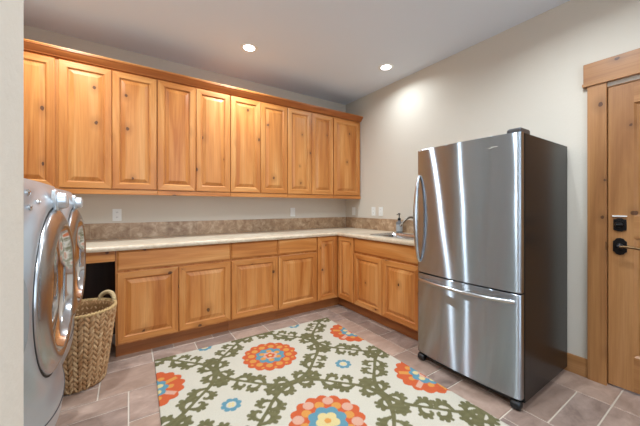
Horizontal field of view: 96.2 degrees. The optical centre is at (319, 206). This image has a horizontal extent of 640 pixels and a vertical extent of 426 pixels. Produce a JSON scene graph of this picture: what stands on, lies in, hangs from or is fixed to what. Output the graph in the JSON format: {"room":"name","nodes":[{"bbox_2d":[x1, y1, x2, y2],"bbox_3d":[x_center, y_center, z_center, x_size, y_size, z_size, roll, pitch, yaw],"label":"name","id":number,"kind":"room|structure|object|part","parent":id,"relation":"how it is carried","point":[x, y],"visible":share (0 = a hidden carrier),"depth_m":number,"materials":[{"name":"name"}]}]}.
{"room":"laundry room","nodes":[
{"label":"laundry room","id":0,"kind":"room"},
{"bbox_2d":[0,0,23,425],"bbox_3d":[-0.697,-0.149,0.052,0.898,2.771,0.140,0,0,-34],"label":"wall","id":1,"kind":"structure","parent":0,"point":[11,11],"depth_m":0.30,"materials":[{"name":"paint"}]},
{"bbox_2d":[24,25,345,226],"bbox_3d":[-1.199,-0.129,3.366,3.977,2.811,0.120,0,0,-34],"label":"wall","id":2,"kind":"structure","parent":0,"point":[97,208],"depth_m":3.14,"materials":[{"name":"paint"}]},
{"bbox_2d":[24,50,56,188],"bbox_3d":[-2.406,-0.648,2.280,0.519,1.088,0.346,0,0,-34],"label":"upper cabinet","id":3,"kind":"object","parent":2,"relation":"attached to","point":[40,70],"visible":0.47,"depth_m":2.23,"materials":[{"name":"brown wood"}]},
{"bbox_3d":[-2.249,-0.664,2.187,0.239,0.919,0.014,0,0,-34],"label":"panel","id":4,"kind":"part","parent":3,"relation":"part of","materials":[{"name":"brown wood"}]},
{"bbox_2d":[24,38,362,121],"bbox_3d":[-1.056,-1.224,3.151,3.732,0.064,0.393,0,0,-34],"label":"crown molding","id":5,"kind":"structure","parent":3,"relation":"on","point":[29,45],"depth_m":2.70,"materials":[{"name":"brown wood"}]},
{"bbox_2d":[82,261,114,333],"bbox_3d":[-2.343,0.791,2.524,0.900,0.870,0.012,0,0,-34],"label":"opening","id":6,"kind":"structure","parent":2,"relation":"attached to","point":[99,277],"depth_m":2.70,"materials":[{"name":"black wood"}]},
{"bbox_2d":[57,58,156,194],"bbox_3d":[-1.899,-0.648,2.619,0.698,1.088,0.346,0,0,-34],"label":"upper cabinet","id":7,"kind":"object","parent":2,"relation":"attached to","point":[107,118],"visible":0.91,"depth_m":2.46,"materials":[{"name":"brown wood"}]},
{"bbox_3d":[-1.946,-0.664,2.392,0.344,1.025,0.020,0,0,-34],"label":"door","id":8,"kind":"part","parent":7,"relation":"part of","materials":[{"name":"brown wood"}]},
{"bbox_3d":[-1.944,-0.664,2.390,0.238,0.919,0.014,0,0,-34],"label":"panel","id":9,"kind":"part","parent":7,"relation":"part of","materials":[{"name":"brown wood"}]},
{"bbox_3d":[-1.812,-0.124,2.487,0.697,0.042,0.020,0,0,-34],"label":"light rail","id":10,"kind":"part","parent":7,"relation":"part of","materials":[{"name":"brown wood"}]},
{"bbox_3d":[-1.661,-0.664,2.582,0.334,1.025,0.020,0,0,-34],"label":"door","id":11,"kind":"part","parent":7,"relation":"part of","materials":[{"name":"brown wood"}]},
{"bbox_3d":[-1.659,-0.664,2.580,0.228,0.919,0.014,0,0,-34],"label":"panel","id":12,"kind":"part","parent":7,"relation":"part of","materials":[{"name":"brown wood"}]},
{"bbox_2d":[112,209,121,220],"bbox_3d":[-1.964,0.083,2.779,0.072,0.116,0.008,0,0,-34],"label":"outlet","id":13,"kind":"object","parent":2,"relation":"attached to","point":[116,213],"visible":1,"depth_m":2.78,"materials":[{"name":"white plastic"}]},
{"bbox_2d":[157,79,229,196],"bbox_3d":[-1.326,-0.648,3.000,0.677,1.088,0.346,0,0,-34],"label":"upper cabinet","id":14,"kind":"object","parent":2,"relation":"attached to","point":[193,123],"visible":0.98,"depth_m":2.83,"materials":[{"name":"brown wood"}]},
{"bbox_3d":[-1.377,-0.664,2.771,0.330,1.025,0.020,0,0,-34],"label":"door","id":15,"kind":"part","parent":14,"relation":"part of","materials":[{"name":"brown wood"}]},
{"bbox_3d":[-1.375,-0.664,2.769,0.224,0.919,0.014,0,0,-34],"label":"panel","id":16,"kind":"part","parent":14,"relation":"part of","materials":[{"name":"brown wood"}]},
{"bbox_3d":[-1.239,-0.124,2.869,0.676,0.042,0.020,0,0,-34],"label":"light rail","id":17,"kind":"part","parent":14,"relation":"part of","materials":[{"name":"brown wood"}]},
{"bbox_3d":[-1.097,-0.664,2.958,0.334,1.025,0.020,0,0,-34],"label":"door","id":18,"kind":"part","parent":14,"relation":"part of","materials":[{"name":"brown wood"}]},
{"bbox_3d":[-1.095,-0.664,2.955,0.228,0.919,0.014,0,0,-34],"label":"panel","id":19,"kind":"part","parent":14,"relation":"part of","materials":[{"name":"brown wood"}]},
{"bbox_2d":[84,217,344,239],"bbox_3d":[-1.166,0.236,3.307,3.719,0.152,0.012,0,0,-34],"label":"backsplash","id":20,"kind":"structure","parent":2,"relation":"attached to","point":[97,231],"depth_m":3.19,"materials":[{"name":"stone"}]},
{"bbox_2d":[230,95,286,197],"bbox_3d":[-0.762,-0.648,3.376,0.677,1.088,0.346,0,0,-34],"label":"upper cabinet","id":21,"kind":"object","parent":2,"relation":"attached to","point":[258,129],"visible":1,"depth_m":3.22,"materials":[{"name":"brown wood"}]},
{"bbox_3d":[-0.811,-0.664,3.148,0.334,1.025,0.020,0,0,-34],"label":"door","id":22,"kind":"part","parent":21,"relation":"part of","materials":[{"name":"brown wood"}]},
{"bbox_3d":[-0.810,-0.664,3.146,0.228,0.919,0.014,0,0,-34],"label":"panel","id":23,"kind":"part","parent":21,"relation":"part of","materials":[{"name":"brown wood"}]},
{"bbox_3d":[-0.674,-0.124,3.245,0.676,0.042,0.020,0,0,-34],"label":"light rail","id":24,"kind":"part","parent":21,"relation":"part of","materials":[{"name":"brown wood"}]},
{"bbox_3d":[-0.531,-0.664,3.335,0.328,1.025,0.020,0,0,-34],"label":"door","id":25,"kind":"part","parent":21,"relation":"part of","materials":[{"name":"brown wood"}]},
{"bbox_3d":[-0.529,-0.664,3.333,0.222,0.919,0.014,0,0,-34],"label":"panel","id":26,"kind":"part","parent":21,"relation":"part of","materials":[{"name":"brown wood"}]},
{"bbox_2d":[290,208,294,215],"bbox_3d":[-0.364,0.076,3.844,0.072,0.116,0.010,0,0,-34],"label":"light switch","id":27,"kind":"object","parent":2,"relation":"attached to","point":[292,210],"visible":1,"depth_m":3.84,"materials":[{"name":"white plastic"}]},
{"bbox_2d":[287,107,332,198],"bbox_3d":[-0.198,-0.648,3.752,0.677,1.088,0.346,0,0,-34],"label":"upper cabinet","id":28,"kind":"object","parent":2,"relation":"attached to","point":[309,134],"visible":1,"depth_m":3.59,"materials":[{"name":"brown wood"}]},
{"bbox_3d":[-0.247,-0.664,3.524,0.334,1.025,0.020,0,0,-34],"label":"door","id":29,"kind":"part","parent":28,"relation":"part of","materials":[{"name":"brown wood"}]},
{"bbox_3d":[-0.245,-0.664,3.522,0.228,0.919,0.014,0,0,-34],"label":"panel","id":30,"kind":"part","parent":28,"relation":"part of","materials":[{"name":"brown wood"}]},
{"bbox_3d":[-0.110,-0.124,3.621,0.676,0.042,0.020,0,0,-34],"label":"light rail","id":31,"kind":"part","parent":28,"relation":"part of","materials":[{"name":"brown wood"}]},
{"bbox_3d":[0.033,-0.664,3.711,0.330,1.025,0.020,0,0,-34],"label":"door","id":32,"kind":"part","parent":28,"relation":"part of","materials":[{"name":"brown wood"}]},
{"bbox_3d":[0.035,-0.664,3.708,0.224,0.919,0.014,0,0,-34],"label":"panel","id":33,"kind":"part","parent":28,"relation":"part of","materials":[{"name":"brown wood"}]},
{"bbox_2d":[333,117,360,198],"bbox_3d":[0.284,-0.648,4.073,0.479,1.088,0.346,0,0,-34],"label":"upper cabinet","id":34,"kind":"object","parent":2,"relation":"attached to","point":[346,133],"visible":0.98,"depth_m":3.92,"materials":[{"name":"brown wood"}]},
{"bbox_3d":[0.370,-0.664,3.932,0.347,0.919,0.014,0,0,-34],"label":"panel","id":35,"kind":"part","parent":34,"relation":"part of","materials":[{"name":"brown wood"}]},
{"bbox_3d":[0.372,-0.124,3.942,0.478,0.042,0.020,0,0,-34],"label":"light rail","id":36,"kind":"part","parent":34,"relation":"part of","materials":[{"name":"brown wood"}]},
{"bbox_2d":[24,0,569,104],"bbox_3d":[0.388,-1.585,0.983,3.977,0.100,5.846,0,0,-34],"label":"ceiling","id":37,"kind":"structure","parent":0,"point":[329,50],"depth_m":2.51,"materials":[{"name":"paint"}]},
{"bbox_2d":[240,43,257,52],"bbox_3d":[-0.684,-1.531,2.776,0.165,0.006,0.165,0,0,-34],"label":"recessed light","id":38,"kind":"object","parent":37,"relation":"in","point":[248,47],"visible":1,"depth_m":2.76,"materials":[{"name":"white plastic"}]},
{"bbox_2d":[378,63,393,70],"bbox_3d":[0.727,-1.531,3.164,0.165,0.006,0.165,0,0,-34],"label":"recessed light","id":39,"kind":"object","parent":37,"relation":"in","point":[384,67],"visible":1,"depth_m":3.16,"materials":[{"name":"white plastic"}]},
{"bbox_2d":[55,304,639,425],"bbox_3d":[0.388,1.256,0.983,3.977,0.060,5.846,0,0,-34],"label":"floor","id":40,"kind":"structure","parent":0,"point":[127,395],"depth_m":1.90,"materials":[{"name":"tile"}]},
{"bbox_2d":[24,178,74,425],"bbox_3d":[-1.232,0.571,0.825,0.774,1.311,0.614,0,0,-34],"label":"washing machine","id":41,"kind":"object","parent":40,"relation":"on","point":[49,255],"visible":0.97,"depth_m":0.87,"materials":[{"name":"silver metal"}]},
{"bbox_3d":[-0.934,0.288,1.024,0.040,0.558,0.558,0,0,-34],"label":"door","id":42,"kind":"part","parent":41,"relation":"part of","materials":[{"name":"silver metal"}]},
{"bbox_3d":[-0.948,0.288,1.015,0.010,0.374,0.374,0,0,-34],"label":"door glass","id":43,"kind":"part","parent":41,"relation":"part of","materials":[{"name":"clear glass"}]},
{"bbox_3d":[-0.928,-0.019,1.028,0.042,0.082,0.082,0,0,-34],"label":"knob","id":44,"kind":"part","parent":41,"relation":"part of","materials":[{"name":"silver metal"}]},
{"bbox_2d":[55,188,85,364],"bbox_3d":[-1.602,0.571,1.336,0.774,1.311,0.614,0,0,-34],"label":"washing machine","id":45,"kind":"object","parent":40,"relation":"on","point":[72,215],"visible":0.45,"depth_m":1.58,"materials":[{"name":"silver metal"}]},
{"bbox_3d":[-1.317,0.288,1.526,0.010,0.374,0.374,0,0,-34],"label":"door glass","id":46,"kind":"part","parent":45,"relation":"part of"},
{"bbox_3d":[-1.303,0.288,1.535,0.040,0.558,0.558,0,0,-34],"label":"door","id":47,"kind":"part","parent":45,"relation":"part of","materials":[{"name":"silver metal"}]},
{"bbox_3d":[-1.297,-0.019,1.539,0.042,0.082,0.082,0,0,-34],"label":"knob","id":48,"kind":"part","parent":45,"relation":"part of","materials":[{"name":"silver metal"}]},
{"bbox_2d":[63,290,116,394],"bbox_3d":[-1.679,0.932,2.000,0.438,0.585,0.440,0,0,-25],"label":"laundry basket","id":49,"kind":"object","parent":40,"relation":"on","point":[85,364],"visible":0.58,"depth_m":1.92,"materials":[{"name":"beige wicker"}]},
{"bbox_3d":[-1.621,0.689,2.195,0.183,0.098,0.047,0,0,16],"label":"handle","id":50,"kind":"part","parent":49,"relation":"part of","materials":[{"name":"beige wicker"}]},
{"bbox_2d":[115,243,229,356],"bbox_3d":[-1.407,0.789,2.775,0.910,0.874,0.600,0,0,-34],"label":"base cabinet","id":51,"kind":"object","parent":40,"relation":"on","point":[167,295],"visible":0.98,"depth_m":2.50,"materials":[{"name":"brown wood"}]},
{"bbox_3d":[-1.433,0.816,2.409,0.439,0.567,0.020,0,0,-34],"label":"door","id":52,"kind":"part","parent":51,"relation":"part of","materials":[{"name":"brown wood"}]},
{"bbox_3d":[-1.431,0.816,2.407,0.333,0.461,0.014,0,0,-34],"label":"panel","id":53,"kind":"part","parent":51,"relation":"part of","materials":[{"name":"brown wood"}]},
{"bbox_3d":[-1.243,0.436,2.536,0.896,0.158,0.020,0,0,-34],"label":"drawer","id":54,"kind":"part","parent":51,"relation":"part of","materials":[{"name":"brown wood"}]},
{"bbox_3d":[-1.058,0.816,2.659,0.451,0.567,0.020,0,0,-34],"label":"door","id":55,"kind":"part","parent":51,"relation":"part of","materials":[{"name":"brown wood"}]},
{"bbox_3d":[-1.056,0.816,2.657,0.345,0.461,0.014,0,0,-34],"label":"panel","id":56,"kind":"part","parent":51,"relation":"part of","materials":[{"name":"brown wood"}]},
{"bbox_2d":[229,240,277,329],"bbox_3d":[-0.819,0.789,3.167,0.501,0.874,0.600,0,0,-34],"label":"base cabinet","id":57,"kind":"object","parent":40,"relation":"on","point":[253,264],"visible":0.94,"depth_m":2.91,"materials":[{"name":"brown wood"}]},
{"bbox_3d":[-0.658,0.436,2.926,0.490,0.158,0.020,0,0,-34],"label":"drawer","id":58,"kind":"part","parent":57,"relation":"part of","materials":[{"name":"brown wood"}]},
{"bbox_3d":[-0.658,0.816,2.926,0.490,0.567,0.020,0,0,-34],"label":"door","id":59,"kind":"part","parent":57,"relation":"part of","materials":[{"name":"brown wood"}]},
{"bbox_3d":[-0.656,0.816,2.924,0.384,0.461,0.014,0,0,-34],"label":"panel","id":60,"kind":"part","parent":57,"relation":"part of","materials":[{"name":"brown wood"}]},
{"bbox_2d":[275,237,316,318],"bbox_3d":[-0.403,0.789,3.444,0.497,0.874,0.600,0,0,-34],"label":"base cabinet","id":61,"kind":"object","parent":40,"relation":"on","point":[297,257],"visible":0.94,"depth_m":3.19,"materials":[{"name":"brown wood"}]},
{"bbox_3d":[-0.242,0.436,3.203,0.486,0.158,0.020,0,0,-34],"label":"drawer","id":62,"kind":"part","parent":61,"relation":"part of","materials":[{"name":"brown wood"}]},
{"bbox_3d":[-0.242,0.816,3.203,0.486,0.567,0.020,0,0,-34],"label":"door","id":63,"kind":"part","parent":61,"relation":"part of","materials":[{"name":"brown wood"}]},
{"bbox_3d":[-0.240,0.816,3.201,0.380,0.461,0.014,0,0,-34],"label":"panel","id":64,"kind":"part","parent":61,"relation":"part of","materials":[{"name":"brown wood"}]},
{"bbox_2d":[155,317,508,425],"bbox_3d":[0.037,1.220,1.671,1.635,0.012,2.460,0,0,-32],"label":"area rug","id":65,"kind":"object","parent":40,"relation":"on","point":[319,372],"visible":1,"depth_m":1.94,"materials":[{"name":"fabric"}]},
{"bbox_2d":[314,235,357,312],"bbox_3d":[0.258,0.789,3.710,0.897,0.874,0.892,0,0,-34],"label":"base cabinet","id":66,"kind":"object","parent":40,"relation":"on","point":[335,254],"visible":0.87,"depth_m":3.40,"materials":[{"name":"brown wood"}]},
{"bbox_2d":[86,227,414,252],"bbox_3d":[-0.637,0.332,2.525,3.731,0.038,1.899,0,0,-34],"label":"countertop","id":67,"kind":"structure","parent":66,"relation":"on","point":[103,245],"depth_m":2.84,"materials":[{"name":"stone"}]},
{"bbox_2d":[86,251,114,263],"bbox_3d":[-2.010,0.395,2.035,0.906,0.083,0.020,0,0,-34],"label":"apron","id":68,"kind":"object","parent":67,"relation":"attached to","point":[96,257],"visible":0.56,"depth_m":2.23,"materials":[{"name":"brown wood"}]},
{"bbox_2d":[370,232,413,239],"bbox_3d":[0.860,0.384,3.037,0.414,0.156,0.594,0,0,-34],"label":"sink","id":69,"kind":"object","parent":67,"relation":"in","point":[392,234],"visible":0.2,"depth_m":3.24,"materials":[{"name":"metal"}]},
{"bbox_2d":[396,213,402,232],"bbox_3d":[0.933,0.196,3.386,0.078,0.232,0.076,0,0,-1],"label":"soap dispenser","id":70,"kind":"object","parent":67,"relation":"on","point":[399,229],"visible":0.91,"depth_m":3.36,"materials":[{"name":"plastic"}]},
{"bbox_2d":[396,220,401,232],"bbox_3d":[0.934,0.238,3.386,0.074,0.148,0.074,0,0,-34],"label":"bottle","id":71,"kind":"object","parent":70,"relation":"attached to","point":[398,229],"depth_m":3.35,"materials":[{"name":"white plastic"}]},
{"bbox_2d":[399,216,417,226],"bbox_3d":[1.008,0.209,3.108,0.326,0.206,0.112,0,0,0],"label":"faucet","id":72,"kind":"object","parent":67,"relation":"on","point":[405,219],"visible":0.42,"depth_m":3.07,"materials":[{"name":"silver metal"}]},
{"bbox_3d":[0.089,0.728,3.423,0.284,0.742,0.020,0,0,-34],"label":"door","id":73,"kind":"part","parent":66,"relation":"part of","materials":[{"name":"brown wood"}]},
{"bbox_3d":[0.090,0.728,3.421,0.178,0.636,0.014,0,0,-34],"label":"panel","id":74,"kind":"part","parent":66,"relation":"part of","materials":[{"name":"brown wood"}]},
{"bbox_3d":[0.305,0.728,3.382,0.020,0.742,0.279,0,0,-34],"label":"door","id":75,"kind":"part","parent":66,"relation":"part of","materials":[{"name":"brown wood"}]},
{"bbox_3d":[0.303,0.728,3.381,0.014,0.636,0.173,0,0,-34],"label":"panel","id":76,"kind":"part","parent":66,"relation":"part of","materials":[{"name":"brown wood"}]},
{"bbox_2d":[354,238,419,340],"bbox_3d":[0.900,0.789,3.014,0.602,0.874,0.978,0,0,-34],"label":"base cabinet","id":77,"kind":"object","parent":40,"relation":"on","point":[385,273],"visible":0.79,"depth_m":2.84,"materials":[{"name":"brown wood"}]},
{"bbox_3d":[0.510,0.816,3.074,0.020,0.567,0.428,0,0,-34],"label":"door","id":78,"kind":"part","parent":77,"relation":"part of","materials":[{"name":"brown wood"}]},
{"bbox_3d":[0.508,0.816,3.072,0.014,0.461,0.322,0,0,-34],"label":"panel","id":79,"kind":"part","parent":77,"relation":"part of","materials":[{"name":"brown wood"}]},
{"bbox_3d":[0.636,0.436,2.886,0.020,0.158,0.879,0,0,-34],"label":"false drawer","id":80,"kind":"part","parent":77,"relation":"part of","materials":[{"name":"brown wood"}]},
{"bbox_3d":[0.756,0.816,2.706,0.020,0.567,0.445,0,0,-34],"label":"door","id":81,"kind":"part","parent":77,"relation":"part of","materials":[{"name":"brown wood"}]},
{"bbox_3d":[0.754,0.816,2.704,0.014,0.461,0.339,0,0,-34],"label":"panel","id":82,"kind":"part","parent":77,"relation":"part of","materials":[{"name":"brown wood"}]},
{"bbox_2d":[413,127,566,410],"bbox_3d":[1.274,0.376,2.200,0.869,1.701,0.735,0,0,-34],"label":"refrigerator","id":83,"kind":"object","parent":40,"relation":"on","point":[490,237],"visible":1,"depth_m":1.91,"materials":[{"name":"metal"}]},
{"bbox_3d":[0.768,0.096,2.273,0.074,0.688,0.031,0,0,-34],"label":"handle","id":84,"kind":"part","parent":83,"relation":"part of","materials":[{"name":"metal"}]},
{"bbox_3d":[0.950,0.574,1.984,0.091,0.027,0.690,0,0,-34],"label":"handle","id":85,"kind":"part","parent":83,"relation":"part of","materials":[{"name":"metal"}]},
{"bbox_3d":[0.994,0.037,2.014,0.067,0.965,0.735,0,0,-34],"label":"door","id":86,"kind":"part","parent":83,"relation":"part of","materials":[{"name":"silver metal"}]},
{"bbox_3d":[0.994,0.843,2.014,0.067,0.627,0.735,0,0,-34],"label":"freezer drawer","id":87,"kind":"part","parent":83,"relation":"part of","materials":[{"name":"silver metal"}]},
{"bbox_2d":[346,0,639,358],"bbox_3d":[1.993,-0.129,2.053,0.120,2.811,5.606,0,0,-34],"label":"wall","id":88,"kind":"structure","parent":0,"point":[528,75],"depth_m":2.45,"materials":[{"name":"paint"}]},
{"bbox_2d":[372,207,375,215],"bbox_3d":[0.717,0.066,3.852,0.008,0.116,0.072,0,0,-34],"label":"outlet","id":89,"kind":"object","parent":88,"relation":"attached to","point":[373,208],"visible":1,"depth_m":3.84,"materials":[{"name":"white plastic"}]},
{"bbox_2d":[379,207,382,215],"bbox_3d":[0.790,0.066,3.742,0.008,0.116,0.072,0,0,-34],"label":"outlet","id":90,"kind":"object","parent":88,"relation":"attached to","point":[380,208],"visible":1,"depth_m":3.73,"materials":[{"name":"white plastic"}]},
{"bbox_2d":[346,217,417,232],"bbox_3d":[0.914,0.236,3.551,0.012,0.152,1.887,0,0,-34],"label":"backsplash","id":91,"kind":"structure","parent":88,"relation":"attached to","point":[353,222],"depth_m":3.76,"materials":[{"name":"stone"}]},
{"bbox_2d":[564,352,586,377],"bbox_3d":[1.671,1.160,2.415,0.014,0.133,0.874,0,0,-34],"label":"baseboard","id":92,"kind":"structure","parent":88,"relation":"attached to","point":[576,364],"depth_m":2.10,"materials":[{"name":"brown wood"}]},
{"bbox_2d":[582,48,639,385],"bbox_3d":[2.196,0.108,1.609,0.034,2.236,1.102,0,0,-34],"label":"trim","id":93,"kind":"structure","parent":88,"relation":"attached to","point":[596,75],"depth_m":1.99,"materials":[{"name":"brown wood"}]},
{"bbox_2d":[608,80,639,394],"bbox_3d":[2.201,0.200,1.620,0.104,2.029,0.848,0,0,-34],"label":"door","id":94,"kind":"structure","parent":88,"relation":"in","point":[624,99],"depth_m":1.91,"materials":[{"name":"brown wood"}]},
{"bbox_3d":[2.008,0.268,1.923,0.008,0.115,0.066,0,0,-34],"label":"lever plate","id":95,"kind":"part","parent":94,"relation":"part of","materials":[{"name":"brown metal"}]},
{"bbox_3d":[2.007,0.123,1.923,0.010,0.090,0.062,0,0,-34],"label":"deadbolt plate","id":96,"kind":"part","parent":94,"relation":"part of","materials":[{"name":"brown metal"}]},
{"bbox_3d":[2.000,0.269,1.846,0.020,0.027,0.132,0,0,-34],"label":"lever","id":97,"kind":"part","parent":94,"relation":"part of","materials":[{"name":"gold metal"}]},
{"bbox_3d":[2.219,-0.306,1.628,0.010,0.705,0.559,0,0,-34],"label":"panel","id":98,"kind":"part","parent":94,"relation":"part of","materials":[{"name":"brown wood"}]},
{"bbox_3d":[2.219,0.596,1.628,0.010,0.740,0.559,0,0,-34],"label":"panel","id":99,"kind":"part","parent":94,"relation":"part of","materials":[{"name":"brown wood"}]}
]}

